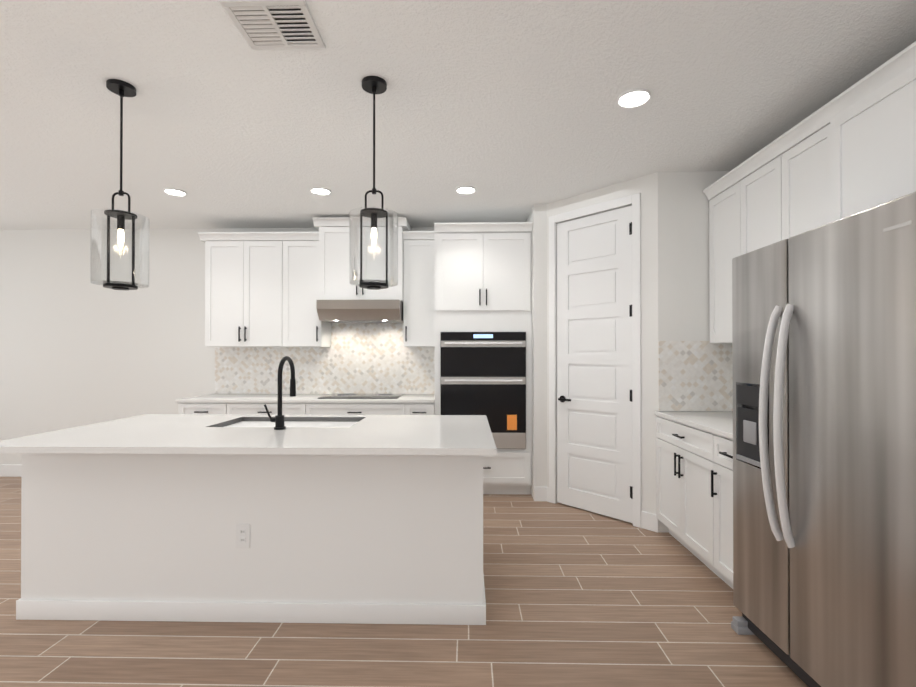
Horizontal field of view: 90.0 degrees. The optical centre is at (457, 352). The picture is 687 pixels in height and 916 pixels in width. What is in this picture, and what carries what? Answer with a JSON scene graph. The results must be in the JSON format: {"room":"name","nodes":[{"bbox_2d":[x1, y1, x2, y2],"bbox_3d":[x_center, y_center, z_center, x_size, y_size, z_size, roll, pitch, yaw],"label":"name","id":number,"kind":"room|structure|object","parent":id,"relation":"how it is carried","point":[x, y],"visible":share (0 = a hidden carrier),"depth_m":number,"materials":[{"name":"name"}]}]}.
{"room":"kitchen","nodes":[
{"label":"kitchen","id":0,"kind":"room"},
{"bbox_2d":[0,227,433,464],"bbox_3d":[-1.859,0.002,4.987,8.500,2.680,0.150,0,0,1],"label":"wall","id":1,"kind":"structure","parent":0,"point":[77,348],"depth_m":4.95,"materials":[{"name":"white paint"}]},
{"bbox_2d":[0,465,21,476],"bbox_3d":[-4.300,1.277,4.946,3.318,0.130,0.014,0,0,1],"label":"baseboard","id":2,"kind":"structure","parent":1,"relation":"attached to","point":[10,470],"depth_m":4.95,"materials":[{"name":"white paint"}]},
{"bbox_2d":[198,217,434,346],"bbox_3d":[-1.396,-0.685,4.673,2.360,1.250,0.470,0,0,1],"label":"upper cabinet","id":3,"kind":"object","parent":1,"relation":"attached to","point":[265,289],"visible":0.85,"depth_m":4.57,"materials":[{"name":"white paint"}]},
{"bbox_2d":[316,300,402,322],"bbox_3d":[-0.952,-0.408,4.630,0.796,0.194,0.508,0,0,1],"label":"range hood","id":4,"kind":"object","parent":3,"relation":"attached to","point":[360,311],"visible":0.98,"depth_m":4.40,"materials":[{"name":"silver metal"}]},
{"bbox_2d":[215,323,434,393],"bbox_3d":[-1.411,-0.039,4.898,2.401,0.959,0.008,0,0,1],"label":"wall tile","id":5,"kind":"structure","parent":1,"relation":"attached to","point":[369,358],"depth_m":4.89,"materials":[{"name":"tile"}]},
{"bbox_2d":[0,477,807,686],"bbox_3d":[-1.944,1.367,0.794,8.500,0.100,8.520,0,0,1],"label":"floor","id":6,"kind":"structure","parent":0,"point":[576,597],"depth_m":2.13,"materials":[{"name":"brown tile"}]},
{"bbox_2d":[175,401,234,414],"bbox_3d":[-2.372,0.905,4.605,0.526,0.870,0.618,0,0,1],"label":"base cabinet","id":7,"kind":"object","parent":6,"relation":"on","point":[184,407],"depth_m":4.30,"materials":[{"name":"white paint"}]},
{"bbox_2d":[16,454,485,624],"bbox_3d":[-1.020,0.893,2.705,2.332,0.870,0.907,0,0,1],"label":"kitchen island","id":8,"kind":"object","parent":6,"relation":"on","point":[362,519],"depth_m":2.26,"materials":[{"name":"white paint"}]},
{"bbox_2d":[0,414,495,457],"bbox_3d":[-1.007,0.443,2.616,2.380,0.030,1.130,0,0,1],"label":"island countertop","id":9,"kind":"structure","parent":8,"relation":"on","point":[470,436],"depth_m":2.30,"materials":[{"name":"white stone"}]},
{"bbox_2d":[264,356,295,429],"bbox_3d":[-1.024,0.223,2.651,0.122,0.408,0.239,0,0,1],"label":"faucet","id":10,"kind":"object","parent":9,"relation":"on","point":[278,419],"visible":1,"depth_m":2.56,"materials":[{"name":"black metal"}]},
{"bbox_2d":[224,418,355,425],"bbox_3d":[-1.035,0.565,2.846,0.855,0.236,0.460,0,0,1],"label":"sink","id":11,"kind":"object","parent":9,"relation":"in","point":[243,421],"depth_m":3.02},
{"bbox_2d":[235,401,310,414],"bbox_3d":[-1.792,0.905,4.594,0.866,0.870,0.618,0,0,1],"label":"base cabinet","id":12,"kind":"object","parent":6,"relation":"on","point":[241,407],"depth_m":4.29,"materials":[{"name":"white paint"}]},
{"bbox_2d":[311,401,410,414],"bbox_3d":[-0.952,0.905,4.577,1.046,0.870,0.618,0,0,1],"label":"base cabinet","id":13,"kind":"object","parent":6,"relation":"on","point":[334,404],"depth_m":4.27,"materials":[{"name":"white paint"}]},
{"bbox_2d":[175,394,433,400],"bbox_3d":[-1.431,0.455,4.584,2.432,0.030,0.628,0,0,1],"label":"countertop","id":14,"kind":"structure","parent":13,"relation":"on","point":[210,397],"depth_m":4.38,"materials":[{"name":"white stone"}]},
{"bbox_2d":[323,393,402,396],"bbox_3d":[-0.952,0.435,4.605,0.760,0.010,0.510,0,0,1],"label":"cooktop","id":15,"kind":"object","parent":14,"relation":"in","point":[334,394],"depth_m":4.62,"materials":[{"name":"black glass"}]},
{"bbox_2d":[411,401,433,414],"bbox_3d":[-0.381,0.904,4.565,0.330,0.870,0.618,0,0,1],"label":"base cabinet","id":16,"kind":"object","parent":6,"relation":"on","point":[417,407],"depth_m":4.26,"materials":[{"name":"white paint"}]},
{"bbox_2d":[434,222,532,493],"bbox_3d":[0.238,0.072,4.521,0.906,2.535,0.692,0,0,1],"label":"tall cabinet","id":17,"kind":"object","parent":6,"relation":"on","point":[483,323],"visible":0.69,"depth_m":4.25,"materials":[{"name":"white paint"}]},
{"bbox_2d":[655,411,732,588],"bbox_3d":[1.811,0.879,2.806,0.768,0.900,1.166,0,0,1],"label":"base cabinet","id":18,"kind":"object","parent":6,"relation":"on","point":[694,482],"visible":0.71,"depth_m":2.82,"materials":[{"name":"white paint"}]},
{"bbox_2d":[731,192,915,686],"bbox_3d":[1.697,0.426,1.733,0.917,1.794,0.967,0,0,1],"label":"refrigerator","id":19,"kind":"object","parent":6,"relation":"on","point":[824,440],"visible":1,"depth_m":1.62,"materials":[{"name":"grey metal"}]},
{"bbox_2d":[0,0,915,229],"bbox_3d":[-1.944,-1.413,0.811,8.500,0.100,8.520,0,0,1],"label":"ceiling","id":20,"kind":"structure","parent":0,"point":[511,110],"depth_m":2.46,"materials":[{"name":"white paint"}]},
{"bbox_2d":[90,79,149,289],"bbox_3d":[-1.708,-0.837,2.323,0.240,1.034,0.240,0,0,1],"label":"pendant light","id":21,"kind":"object","parent":20,"relation":"hanging from","point":[121,88],"visible":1,"depth_m":2.31,"materials":[{"name":"black metal"}]},
{"bbox_2d":[164,188,186,195],"bbox_3d":[-2.358,-1.342,3.820,0.164,0.024,0.164,0,0,1],"label":"recessed light","id":22,"kind":"object","parent":20,"relation":"in","point":[174,191],"visible":0.88,"depth_m":3.81,"materials":[{"name":"white plastic"}]},
{"bbox_2d":[218,0,325,49],"bbox_3d":[-0.752,-1.350,1.892,0.330,0.012,0.280,0,0,1],"label":"ceiling vent","id":23,"kind":"object","parent":20,"relation":"in","point":[277,24],"visible":1,"depth_m":1.88,"materials":[{"name":"white plastic"}]},
{"bbox_2d":[310,187,330,194],"bbox_3d":[-1.137,-1.342,3.795,0.164,0.024,0.164,0,0,1],"label":"recessed light","id":24,"kind":"object","parent":20,"relation":"in","point":[320,190],"visible":0.83,"depth_m":3.79,"materials":[{"name":"white plastic"}]},
{"bbox_2d":[349,76,397,289],"bbox_3d":[-0.421,-0.837,2.297,0.240,1.034,0.240,0,0,1],"label":"pendant light","id":25,"kind":"object","parent":20,"relation":"hanging from","point":[373,85],"visible":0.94,"depth_m":2.26,"materials":[{"name":"black metal"}]},
{"bbox_2d":[456,186,475,193],"bbox_3d":[0.065,-1.342,3.770,0.164,0.024,0.164,0,0,1],"label":"recessed light","id":26,"kind":"object","parent":20,"relation":"in","point":[465,189],"visible":0.9,"depth_m":3.77,"materials":[{"name":"white plastic"}]},
{"bbox_2d":[618,88,650,107],"bbox_3d":[0.932,-1.350,2.427,0.164,0.024,0.164,0,0,1],"label":"recessed light","id":27,"kind":"object","parent":20,"relation":"in","point":[633,98],"visible":1,"depth_m":2.42,"materials":[{"name":"white plastic"}]},
{"bbox_2d":[526,204,546,498],"bbox_3d":[0.752,-0.001,4.498,0.115,2.680,0.720,0,0,1],"label":"wall","id":28,"kind":"structure","parent":0,"point":[537,217],"depth_m":4.14,"materials":[{"name":"white paint"}]},
{"bbox_2d":[534,487,546,500],"bbox_3d":[0.745,1.272,4.124,0.113,0.130,0.012,0,0,1],"label":"baseboard","id":29,"kind":"structure","parent":28,"relation":"attached to","point":[540,493],"depth_m":4.12,"materials":[{"name":"white paint"}]},
{"bbox_2d":[547,172,680,531],"bbox_3d":[1.187,-0.005,3.810,0.115,2.680,1.235,0,0,-43],"label":"wall","id":30,"kind":"structure","parent":0,"point":[660,255],"depth_m":3.44,"materials":[{"name":"white paint"}]},
{"bbox_2d":[549,193,640,527],"bbox_3d":[1.148,0.057,3.840,0.131,2.556,0.842,0,0,-43],"label":"door frame","id":31,"kind":"structure","parent":30,"relation":"attached to","point":[634,200],"depth_m":3.54,"materials":[{"name":"white paint"}]},
{"bbox_2d":[557,205,632,522],"bbox_3d":[1.110,0.089,3.800,0.093,2.468,0.704,0,0,-43],"label":"pantry door","id":32,"kind":"structure","parent":30,"relation":"in","point":[594,373],"depth_m":3.79,"materials":[{"name":"white paint"}]},
{"bbox_2d":[547,487,658,532],"bbox_3d":[1.141,1.270,3.759,0.012,0.130,1.005,0,0,-43],"label":"baseboard","id":33,"kind":"structure","parent":30,"relation":"attached to","point":[650,521],"depth_m":3.44,"materials":[{"name":"white paint"}]},
{"bbox_2d":[680,171,729,340],"bbox_3d":[1.850,-0.007,3.454,0.720,2.680,0.115,0,0,1],"label":"wall","id":34,"kind":"structure","parent":0,"point":[694,274],"depth_m":3.40,"materials":[{"name":"white paint"}]},
{"bbox_2d":[658,341,732,410],"bbox_3d":[1.799,0.172,3.392,0.620,0.519,0.008,0,0,1],"label":"wall tile","id":35,"kind":"structure","parent":34,"relation":"attached to","point":[695,375],"depth_m":3.39,"materials":[{"name":"tile"}]},
{"bbox_3d":[2.228,-0.024,0.643,0.150,2.680,8.370,0,0,1],"label":"wall","id":36,"kind":"structure","parent":0,"visible":0},
{"bbox_2d":[707,149,766,343],"bbox_3d":[2.024,-0.637,2.966,0.348,1.136,0.837,0,0,1],"label":"upper cabinet","id":37,"kind":"object","parent":36,"relation":"attached to","point":[737,207],"depth_m":3.13,"materials":[{"name":"white paint"}]},
{"bbox_2d":[763,95,838,245],"bbox_3d":[1.998,-0.641,2.412,0.378,1.136,0.505,0,0,1],"label":"upper cabinet","id":38,"kind":"object","parent":36,"relation":"attached to","point":[801,166],"depth_m":2.44,"materials":[{"name":"white paint"}]},
{"bbox_2d":[839,41,915,218],"bbox_3d":[1.984,-0.876,1.719,0.378,0.675,1.000,0,0,1],"label":"upper cabinet","id":39,"kind":"object","parent":36,"relation":"attached to","point":[851,150],"depth_m":1.97,"materials":[{"name":"white paint"}]}
]}

